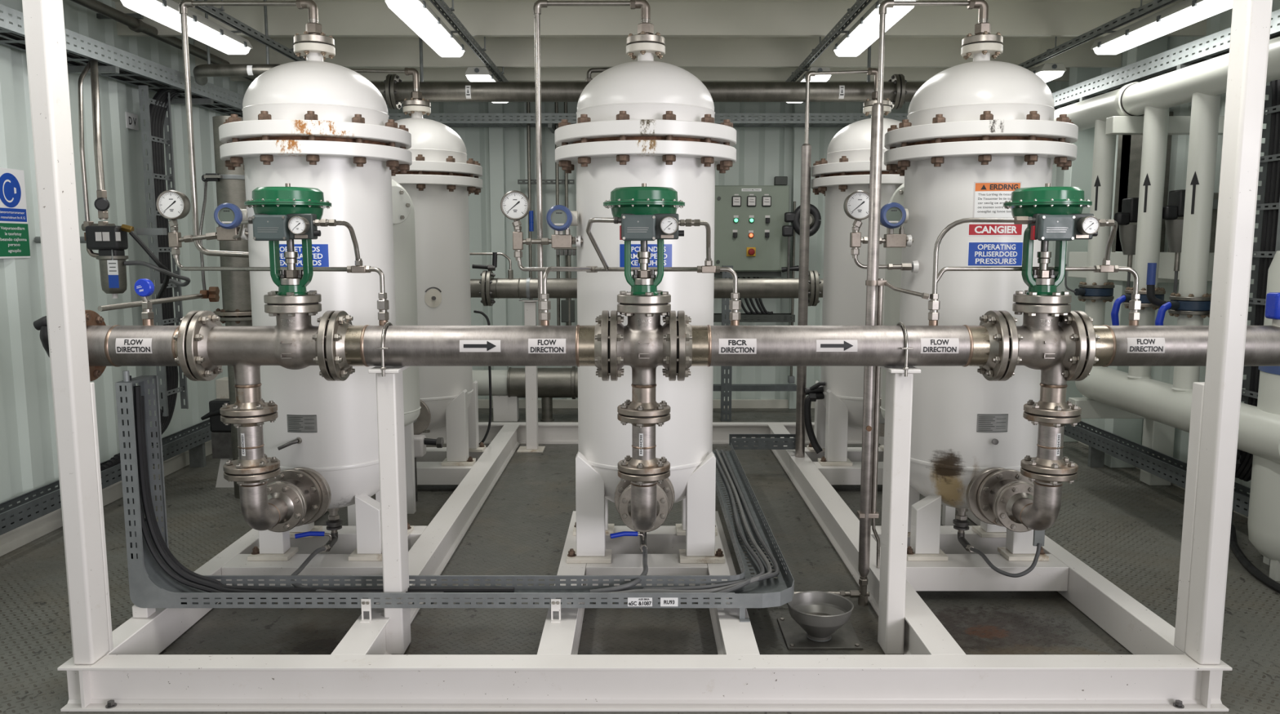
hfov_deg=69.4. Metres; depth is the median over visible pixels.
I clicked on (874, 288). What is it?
vertical pipe
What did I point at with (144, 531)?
power cable
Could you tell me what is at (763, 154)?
wall
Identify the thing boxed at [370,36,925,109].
pipe
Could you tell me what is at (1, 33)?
cable
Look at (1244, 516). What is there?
baseboard
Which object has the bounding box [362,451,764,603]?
power cable
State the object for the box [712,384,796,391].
wall rail
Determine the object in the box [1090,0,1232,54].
ceiling lamp
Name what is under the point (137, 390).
power cable
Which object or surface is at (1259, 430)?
header
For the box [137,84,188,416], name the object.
ladder
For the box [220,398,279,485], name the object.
pipe
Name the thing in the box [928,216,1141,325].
tubing
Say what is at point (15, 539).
baseboard
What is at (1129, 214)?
valve actuator
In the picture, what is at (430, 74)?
ceiling beam
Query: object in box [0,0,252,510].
wall
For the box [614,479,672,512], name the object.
spool
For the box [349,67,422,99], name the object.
vent line
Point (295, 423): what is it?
print
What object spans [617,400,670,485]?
pipe
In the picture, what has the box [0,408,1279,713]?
floor
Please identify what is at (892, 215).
pressure transmitter
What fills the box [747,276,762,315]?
cable
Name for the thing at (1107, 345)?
pipe
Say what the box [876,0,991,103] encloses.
vent line
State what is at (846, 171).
vessel
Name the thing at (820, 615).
funnel
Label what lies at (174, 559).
power cable
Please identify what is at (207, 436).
cable
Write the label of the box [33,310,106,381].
valve
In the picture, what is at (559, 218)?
pressure transmitter
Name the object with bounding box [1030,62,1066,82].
ceiling lamp
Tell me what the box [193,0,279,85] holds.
pipe
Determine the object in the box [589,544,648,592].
hose
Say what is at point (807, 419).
hose
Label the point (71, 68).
bracket
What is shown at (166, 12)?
ceiling lamp
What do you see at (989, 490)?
spool
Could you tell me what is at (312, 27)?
vent line
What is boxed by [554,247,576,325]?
block
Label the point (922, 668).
frame
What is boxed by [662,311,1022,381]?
pipe
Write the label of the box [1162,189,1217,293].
valve actuator
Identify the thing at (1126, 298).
valve
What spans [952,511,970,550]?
valve
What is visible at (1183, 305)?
valve
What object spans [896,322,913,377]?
u-bolt
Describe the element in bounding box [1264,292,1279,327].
sensor
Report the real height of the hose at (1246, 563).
0.055 m
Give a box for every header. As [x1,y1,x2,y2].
[1053,36,1279,131]
[1075,366,1279,463]
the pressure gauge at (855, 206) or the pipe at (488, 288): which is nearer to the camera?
the pressure gauge at (855, 206)
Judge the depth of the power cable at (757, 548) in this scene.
4.33 m
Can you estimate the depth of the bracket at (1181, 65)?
5.80 m
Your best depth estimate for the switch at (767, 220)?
9.35 m
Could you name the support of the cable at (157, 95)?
attached to the ladder at (146, 144)
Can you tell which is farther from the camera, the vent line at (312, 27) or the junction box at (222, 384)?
the junction box at (222, 384)
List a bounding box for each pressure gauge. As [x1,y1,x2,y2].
[155,190,191,226]
[500,190,530,226]
[843,190,869,227]
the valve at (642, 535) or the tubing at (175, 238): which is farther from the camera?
the valve at (642, 535)
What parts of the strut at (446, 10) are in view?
hanger rod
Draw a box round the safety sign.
[0,167,31,258]
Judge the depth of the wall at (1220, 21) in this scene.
6.77 m
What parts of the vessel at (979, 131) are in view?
leg, leg, plate, lid, plate, leg, blue sign plate, red sign plate, leg, plate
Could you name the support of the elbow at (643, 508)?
attached to the spool at (664, 486)
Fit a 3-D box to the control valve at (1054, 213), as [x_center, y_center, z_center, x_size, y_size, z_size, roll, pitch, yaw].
[1.675,-0.238,3.840,0.354,0.952,0.354,0,7,0]
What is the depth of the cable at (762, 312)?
9.60 m
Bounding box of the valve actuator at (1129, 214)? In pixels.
[1114,197,1138,287]
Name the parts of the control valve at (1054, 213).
yoke leg, stem, casing, casing, yoke leg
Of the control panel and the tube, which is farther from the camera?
the control panel
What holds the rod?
attached to the vertical pipe at (874, 288)
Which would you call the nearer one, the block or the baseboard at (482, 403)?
the block
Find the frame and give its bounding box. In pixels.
[22,0,1272,711]
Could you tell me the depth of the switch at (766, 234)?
9.37 m
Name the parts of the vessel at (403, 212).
leg, leg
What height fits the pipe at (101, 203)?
1.022 m
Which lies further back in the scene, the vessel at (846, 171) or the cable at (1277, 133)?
the vessel at (846, 171)
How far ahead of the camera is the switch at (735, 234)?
9.37 m
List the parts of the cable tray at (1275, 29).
rail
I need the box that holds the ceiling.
[111,0,1184,38]
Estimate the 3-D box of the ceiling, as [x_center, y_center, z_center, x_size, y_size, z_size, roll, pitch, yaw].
[0.150,-2.178,3.766,7.960,0.080,12.200,0,7,0]
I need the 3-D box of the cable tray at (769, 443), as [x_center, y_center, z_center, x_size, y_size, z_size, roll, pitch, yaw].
[0.950,0.648,7.069,0.520,0.087,0.162,0,7,0]
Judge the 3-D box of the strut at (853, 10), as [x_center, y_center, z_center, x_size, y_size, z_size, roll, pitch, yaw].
[1.310,-2.153,5.229,0.131,0.322,6.300,0,7,0]
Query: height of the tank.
1.760 m
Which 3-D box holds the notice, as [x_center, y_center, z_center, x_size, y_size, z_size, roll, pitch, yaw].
[-3.629,-1.684,6.606,0.011,0.110,0.152,0,7,0]
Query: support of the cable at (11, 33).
in the cable tray at (5, 27)
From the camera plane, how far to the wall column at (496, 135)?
9.69 m
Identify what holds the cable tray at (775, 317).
attached to the wall column at (798, 133)
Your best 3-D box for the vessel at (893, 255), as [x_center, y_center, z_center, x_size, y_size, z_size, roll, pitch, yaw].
[1.783,-0.040,5.798,0.536,2.187,0.560,0,7,0]
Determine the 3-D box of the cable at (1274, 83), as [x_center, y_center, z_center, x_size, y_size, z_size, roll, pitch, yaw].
[3.671,-0.555,5.600,0.091,2.631,0.562,3,7,21]
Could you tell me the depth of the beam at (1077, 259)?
7.17 m
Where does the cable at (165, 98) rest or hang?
attached to the ladder at (146, 144)
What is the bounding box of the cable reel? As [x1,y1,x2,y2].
[782,204,821,278]
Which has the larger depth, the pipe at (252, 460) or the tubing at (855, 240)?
the tubing at (855, 240)
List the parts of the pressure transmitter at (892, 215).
display glass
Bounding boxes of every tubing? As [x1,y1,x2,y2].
[168,218,389,325]
[512,217,741,325]
[849,226,919,273]
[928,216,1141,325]
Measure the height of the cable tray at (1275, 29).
0.117 m
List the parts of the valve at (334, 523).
lever stem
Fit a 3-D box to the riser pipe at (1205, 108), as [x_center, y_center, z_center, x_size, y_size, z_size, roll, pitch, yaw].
[3.300,-0.658,5.493,0.235,1.774,0.235,4,8,28]
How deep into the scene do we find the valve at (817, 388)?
6.80 m
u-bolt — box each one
[376,322,392,377]
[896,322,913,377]
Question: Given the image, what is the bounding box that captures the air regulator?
[34,221,167,298]
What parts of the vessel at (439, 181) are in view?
lid, leg, plate, leg, plate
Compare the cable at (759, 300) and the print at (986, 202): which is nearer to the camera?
the print at (986, 202)
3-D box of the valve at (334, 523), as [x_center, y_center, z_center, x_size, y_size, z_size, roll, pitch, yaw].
[-1.683,0.904,4.855,0.217,0.184,0.164,0,7,0]
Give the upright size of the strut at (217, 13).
0.322 m
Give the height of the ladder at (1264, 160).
2.500 m
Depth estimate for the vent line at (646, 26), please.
4.60 m
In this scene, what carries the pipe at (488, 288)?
on the stand at (530, 305)
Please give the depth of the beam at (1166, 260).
6.38 m
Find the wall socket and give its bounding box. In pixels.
[773,176,787,185]
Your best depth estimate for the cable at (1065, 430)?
6.68 m
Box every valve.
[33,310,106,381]
[186,183,336,417]
[200,399,234,487]
[294,511,342,547]
[469,252,513,278]
[603,183,685,417]
[609,531,646,545]
[804,382,825,401]
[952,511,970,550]
[997,183,1100,417]
[1064,264,1113,296]
[1111,293,1164,325]
[1146,262,1210,325]
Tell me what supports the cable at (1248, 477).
attached to the ladder at (1264, 160)
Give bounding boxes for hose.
[124,260,190,287]
[128,231,169,298]
[290,544,335,591]
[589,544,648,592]
[804,392,824,453]
[964,543,1041,577]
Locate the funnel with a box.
[786,591,853,642]
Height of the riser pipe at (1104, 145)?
1.774 m
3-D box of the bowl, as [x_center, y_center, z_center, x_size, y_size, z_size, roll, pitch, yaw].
[-3.148,-0.493,5.531,0.170,0.223,0.170,0,7,0]
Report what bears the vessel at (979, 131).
on the frame
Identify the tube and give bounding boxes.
[77,61,89,221]
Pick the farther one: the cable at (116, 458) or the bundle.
the bundle
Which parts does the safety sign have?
blue panel, green panel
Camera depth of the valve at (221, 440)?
6.66 m
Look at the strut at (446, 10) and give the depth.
6.12 m
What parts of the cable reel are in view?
cord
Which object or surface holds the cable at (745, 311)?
hanging from the control panel
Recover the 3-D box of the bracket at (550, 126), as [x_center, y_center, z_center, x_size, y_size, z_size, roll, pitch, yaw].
[-0.900,-2.342,9.477,0.040,0.040,0.480,0,7,0]
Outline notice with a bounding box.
[124,111,138,130]
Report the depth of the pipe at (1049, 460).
3.87 m
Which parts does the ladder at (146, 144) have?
ladder rail, ladder rail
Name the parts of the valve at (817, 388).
valve lever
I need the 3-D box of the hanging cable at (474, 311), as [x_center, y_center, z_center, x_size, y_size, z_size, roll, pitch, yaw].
[-1.231,0.175,7.274,0.130,1.090,0.020,0,7,0]
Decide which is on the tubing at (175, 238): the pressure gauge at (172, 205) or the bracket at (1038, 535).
the pressure gauge at (172, 205)
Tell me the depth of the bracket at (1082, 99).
7.09 m
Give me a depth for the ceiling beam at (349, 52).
7.54 m
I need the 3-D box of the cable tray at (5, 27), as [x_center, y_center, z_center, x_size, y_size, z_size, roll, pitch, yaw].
[-3.440,-1.836,5.368,0.282,0.117,8.100,0,7,0]
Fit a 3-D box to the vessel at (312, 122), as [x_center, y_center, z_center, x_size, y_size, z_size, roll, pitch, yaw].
[-1.618,-0.303,4.745,0.906,2.612,0.913,0,7,0]
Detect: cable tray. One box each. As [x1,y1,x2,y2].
[0,4,244,117]
[0,418,211,535]
[115,370,794,622]
[387,113,907,127]
[713,313,795,322]
[728,434,795,449]
[1051,8,1279,108]
[1063,421,1250,524]
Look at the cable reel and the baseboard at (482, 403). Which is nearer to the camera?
the cable reel
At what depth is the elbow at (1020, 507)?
3.99 m
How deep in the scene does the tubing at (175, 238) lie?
3.94 m
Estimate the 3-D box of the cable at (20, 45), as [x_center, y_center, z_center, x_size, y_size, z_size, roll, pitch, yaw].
[-3.549,-1.792,5.323,0.038,0.031,7.600,0,7,0]
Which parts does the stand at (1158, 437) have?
stand arm, stand post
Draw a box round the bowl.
[95,255,128,293]
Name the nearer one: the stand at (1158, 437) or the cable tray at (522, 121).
the stand at (1158, 437)
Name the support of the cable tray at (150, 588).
on the frame
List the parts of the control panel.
gland plate, emergency stop plate, panel latch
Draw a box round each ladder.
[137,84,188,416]
[1235,81,1279,464]
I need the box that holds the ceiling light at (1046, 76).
[1035,71,1064,82]
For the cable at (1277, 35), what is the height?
0.032 m
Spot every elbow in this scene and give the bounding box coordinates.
[223,466,304,532]
[617,469,670,533]
[995,466,1077,532]
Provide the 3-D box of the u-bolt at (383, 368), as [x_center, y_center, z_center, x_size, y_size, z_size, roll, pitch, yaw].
[-1.052,-0.039,3.873,0.048,0.216,0.208,0,7,0]
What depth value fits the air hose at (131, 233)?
5.51 m
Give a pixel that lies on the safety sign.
(14, 228)
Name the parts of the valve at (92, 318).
lever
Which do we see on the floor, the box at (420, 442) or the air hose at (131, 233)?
the box at (420, 442)
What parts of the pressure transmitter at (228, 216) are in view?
display glass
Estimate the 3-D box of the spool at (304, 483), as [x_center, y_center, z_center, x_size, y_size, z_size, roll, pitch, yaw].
[-1.650,0.673,4.343,0.276,0.276,0.218,0,7,0]
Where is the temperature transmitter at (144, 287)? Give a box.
[133,278,154,325]
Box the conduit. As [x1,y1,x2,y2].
[787,201,795,383]
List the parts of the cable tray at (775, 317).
rail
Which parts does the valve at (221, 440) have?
lever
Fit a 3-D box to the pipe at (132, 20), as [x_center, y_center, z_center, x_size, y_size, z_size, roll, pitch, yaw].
[-3.498,-1.931,5.357,0.324,0.552,6.701,0,7,0]
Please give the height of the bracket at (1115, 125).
0.112 m
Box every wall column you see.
[488,102,508,369]
[787,102,805,408]
[1057,67,1101,442]
[1103,36,1168,467]
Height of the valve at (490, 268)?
0.232 m
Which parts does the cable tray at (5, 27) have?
rail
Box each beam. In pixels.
[115,1,1207,36]
[194,38,1121,67]
[230,67,1069,81]
[1067,251,1179,282]
[1158,252,1214,281]
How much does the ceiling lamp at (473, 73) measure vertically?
0.098 m
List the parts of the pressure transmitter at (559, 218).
display glass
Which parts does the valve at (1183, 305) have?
lever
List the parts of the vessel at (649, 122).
plate, leg, plate, leg, lid, blue sign plate, leg, plate, leg, plate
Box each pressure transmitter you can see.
[213,203,248,240]
[546,204,582,248]
[880,202,913,247]
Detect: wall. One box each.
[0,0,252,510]
[386,102,910,399]
[1045,0,1279,494]
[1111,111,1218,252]
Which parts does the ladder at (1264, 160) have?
ladder rail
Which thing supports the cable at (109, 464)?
attached to the ladder at (146, 144)
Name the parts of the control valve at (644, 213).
yoke leg, casing, stem, casing, yoke leg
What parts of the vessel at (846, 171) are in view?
plate, leg, plate, leg, lid, plate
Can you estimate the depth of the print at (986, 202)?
4.35 m
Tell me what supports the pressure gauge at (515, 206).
on the tubing at (544, 304)
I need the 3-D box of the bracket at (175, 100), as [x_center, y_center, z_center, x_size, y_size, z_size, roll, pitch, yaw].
[-3.470,-1.967,7.115,0.360,0.040,0.040,0,7,0]
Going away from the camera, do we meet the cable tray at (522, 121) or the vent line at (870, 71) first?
the vent line at (870, 71)
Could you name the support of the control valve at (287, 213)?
attached to the pipe at (252, 460)
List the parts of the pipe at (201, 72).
hanger rod, hanger rod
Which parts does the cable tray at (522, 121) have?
rail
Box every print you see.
[108,262,116,271]
[287,414,316,432]
[977,193,1011,213]
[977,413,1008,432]
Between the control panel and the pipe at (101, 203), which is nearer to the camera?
the pipe at (101, 203)
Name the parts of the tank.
leg, leg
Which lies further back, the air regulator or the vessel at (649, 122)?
the air regulator
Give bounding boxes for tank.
[1247,250,1279,581]
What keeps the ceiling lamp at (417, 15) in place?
attached to the strut at (446, 10)
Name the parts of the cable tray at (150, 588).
sweep plate, rail, bend rail, rail, bend rail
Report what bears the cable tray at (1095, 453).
on the floor
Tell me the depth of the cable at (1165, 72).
6.96 m
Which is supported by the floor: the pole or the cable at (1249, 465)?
the pole
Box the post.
[720,265,733,421]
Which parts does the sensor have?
stem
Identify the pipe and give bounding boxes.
[70,0,257,81]
[86,311,222,381]
[89,60,109,219]
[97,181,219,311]
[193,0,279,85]
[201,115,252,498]
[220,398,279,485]
[311,311,623,381]
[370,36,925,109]
[470,270,822,306]
[472,366,577,422]
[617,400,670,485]
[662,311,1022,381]
[793,102,886,606]
[1020,400,1081,485]
[1058,311,1279,381]
[1077,120,1116,325]
[1124,106,1169,379]
[1168,92,1221,392]
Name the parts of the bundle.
strut rail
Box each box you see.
[215,377,229,399]
[413,435,444,502]
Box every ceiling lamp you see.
[120,0,252,54]
[384,0,466,57]
[464,66,507,102]
[786,66,831,102]
[832,0,918,56]
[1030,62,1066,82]
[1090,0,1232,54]
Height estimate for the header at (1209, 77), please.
0.234 m
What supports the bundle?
attached to the cable tray at (522, 121)
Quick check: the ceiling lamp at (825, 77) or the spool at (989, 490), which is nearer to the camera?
the spool at (989, 490)
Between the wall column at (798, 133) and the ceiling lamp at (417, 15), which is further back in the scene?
the wall column at (798, 133)
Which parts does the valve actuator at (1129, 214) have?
actuator stem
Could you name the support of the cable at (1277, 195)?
attached to the ladder at (1264, 160)
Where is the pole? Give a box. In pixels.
[795,143,811,457]
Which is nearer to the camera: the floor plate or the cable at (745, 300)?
the floor plate
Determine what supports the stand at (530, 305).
on the floor
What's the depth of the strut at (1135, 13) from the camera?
5.94 m
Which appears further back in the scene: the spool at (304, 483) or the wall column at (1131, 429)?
the wall column at (1131, 429)
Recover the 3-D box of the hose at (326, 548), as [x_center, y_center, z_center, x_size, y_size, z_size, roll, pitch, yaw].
[-1.540,1.015,4.364,0.221,0.084,0.865,-3,7,-22]
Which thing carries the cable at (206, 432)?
in the cable tray at (197, 451)
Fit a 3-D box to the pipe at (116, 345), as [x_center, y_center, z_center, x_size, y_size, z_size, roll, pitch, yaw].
[-2.038,-0.047,3.872,0.524,0.295,0.295,0,7,0]
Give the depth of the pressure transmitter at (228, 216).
4.48 m
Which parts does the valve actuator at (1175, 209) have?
actuator stem, wall arm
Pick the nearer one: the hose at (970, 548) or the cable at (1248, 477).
the hose at (970, 548)
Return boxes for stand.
[516,277,545,453]
[1068,397,1174,485]
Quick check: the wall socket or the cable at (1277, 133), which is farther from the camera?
the wall socket
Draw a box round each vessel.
[218,31,413,560]
[347,179,421,525]
[391,97,485,466]
[554,31,736,563]
[806,97,904,466]
[880,31,1078,560]
[880,182,955,525]
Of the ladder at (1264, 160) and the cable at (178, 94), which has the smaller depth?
the ladder at (1264, 160)
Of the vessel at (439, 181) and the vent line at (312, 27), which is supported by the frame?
the vessel at (439, 181)
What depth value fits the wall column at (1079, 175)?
7.99 m
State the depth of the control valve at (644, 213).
3.78 m
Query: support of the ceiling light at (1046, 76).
attached to the ceiling lamp at (1047, 72)
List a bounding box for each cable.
[0,28,241,111]
[0,32,242,114]
[0,36,242,116]
[1,431,208,521]
[2,435,208,528]
[100,86,174,471]
[103,88,177,466]
[106,90,180,463]
[110,91,182,460]
[113,92,184,457]
[128,375,357,599]
[133,386,444,592]
[141,395,514,592]
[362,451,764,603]
[473,310,491,444]
[609,448,772,592]
[618,448,779,591]
[737,276,751,315]
[742,276,756,315]
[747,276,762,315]
[752,276,766,315]
[756,276,773,315]
[1054,33,1279,110]
[1065,430,1247,511]
[1072,429,1247,504]
[1075,71,1165,102]
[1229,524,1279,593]
[1235,79,1279,474]
[1235,134,1279,478]
[1236,80,1277,459]
[1239,196,1279,479]
[1243,466,1252,481]
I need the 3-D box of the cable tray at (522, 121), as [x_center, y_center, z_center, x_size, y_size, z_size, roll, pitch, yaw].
[0.150,-2.402,9.379,6.300,0.100,0.302,0,7,0]
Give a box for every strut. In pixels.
[181,0,306,61]
[429,0,508,81]
[785,0,871,81]
[1017,0,1177,70]
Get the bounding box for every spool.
[266,469,321,526]
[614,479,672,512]
[977,469,1034,527]
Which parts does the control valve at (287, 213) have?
yoke leg, casing, casing, stem, yoke leg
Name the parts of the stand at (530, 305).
foot plate, stand post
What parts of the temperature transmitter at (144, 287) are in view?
stem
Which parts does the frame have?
corner post, plate, support post, support post, plate, corner post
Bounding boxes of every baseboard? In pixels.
[0,440,212,556]
[478,399,814,408]
[1078,441,1248,518]
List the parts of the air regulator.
wall arm, zinc bracket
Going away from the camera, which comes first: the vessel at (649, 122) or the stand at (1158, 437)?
the vessel at (649, 122)
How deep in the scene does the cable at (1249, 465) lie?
5.47 m
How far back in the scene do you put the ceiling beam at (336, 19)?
6.41 m
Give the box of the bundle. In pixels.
[517,102,574,325]
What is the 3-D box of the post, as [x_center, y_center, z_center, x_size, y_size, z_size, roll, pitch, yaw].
[0.861,-0.129,9.180,0.103,1.550,0.062,0,7,0]
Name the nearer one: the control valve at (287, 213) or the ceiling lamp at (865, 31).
the control valve at (287, 213)
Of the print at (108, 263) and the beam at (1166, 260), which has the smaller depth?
the print at (108, 263)
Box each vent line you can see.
[178,0,321,257]
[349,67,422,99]
[533,0,653,325]
[804,67,878,143]
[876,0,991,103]
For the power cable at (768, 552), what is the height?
0.044 m
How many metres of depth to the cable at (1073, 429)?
6.67 m
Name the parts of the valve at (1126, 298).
lever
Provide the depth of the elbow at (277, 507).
3.98 m
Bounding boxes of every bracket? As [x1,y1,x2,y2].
[67,65,119,73]
[170,97,213,104]
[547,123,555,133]
[1032,529,1044,546]
[1079,97,1092,102]
[1105,115,1224,134]
[1176,63,1195,70]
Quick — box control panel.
[714,185,799,276]
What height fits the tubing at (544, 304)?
0.462 m
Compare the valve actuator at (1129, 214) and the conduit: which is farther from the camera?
the conduit
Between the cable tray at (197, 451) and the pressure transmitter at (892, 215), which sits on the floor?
the cable tray at (197, 451)
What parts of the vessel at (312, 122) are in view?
plate, leg, lever handle, leg, blue sign plate, plate, lid, plate, leg, leg, plate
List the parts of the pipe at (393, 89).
hanger rod, hanger rod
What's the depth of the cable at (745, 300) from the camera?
9.60 m
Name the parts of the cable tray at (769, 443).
rail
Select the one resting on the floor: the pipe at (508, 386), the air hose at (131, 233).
the pipe at (508, 386)
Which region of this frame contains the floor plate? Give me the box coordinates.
[777,617,862,649]
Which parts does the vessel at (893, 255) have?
leg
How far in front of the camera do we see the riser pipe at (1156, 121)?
5.93 m
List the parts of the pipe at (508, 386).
down leg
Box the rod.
[884,281,929,299]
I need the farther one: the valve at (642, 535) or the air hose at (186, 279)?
the air hose at (186, 279)
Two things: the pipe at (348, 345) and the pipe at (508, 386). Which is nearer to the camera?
the pipe at (348, 345)
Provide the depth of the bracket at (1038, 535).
4.50 m
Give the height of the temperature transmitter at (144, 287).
0.194 m
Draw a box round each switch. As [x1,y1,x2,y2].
[733,232,737,237]
[764,232,769,237]
[765,217,769,223]

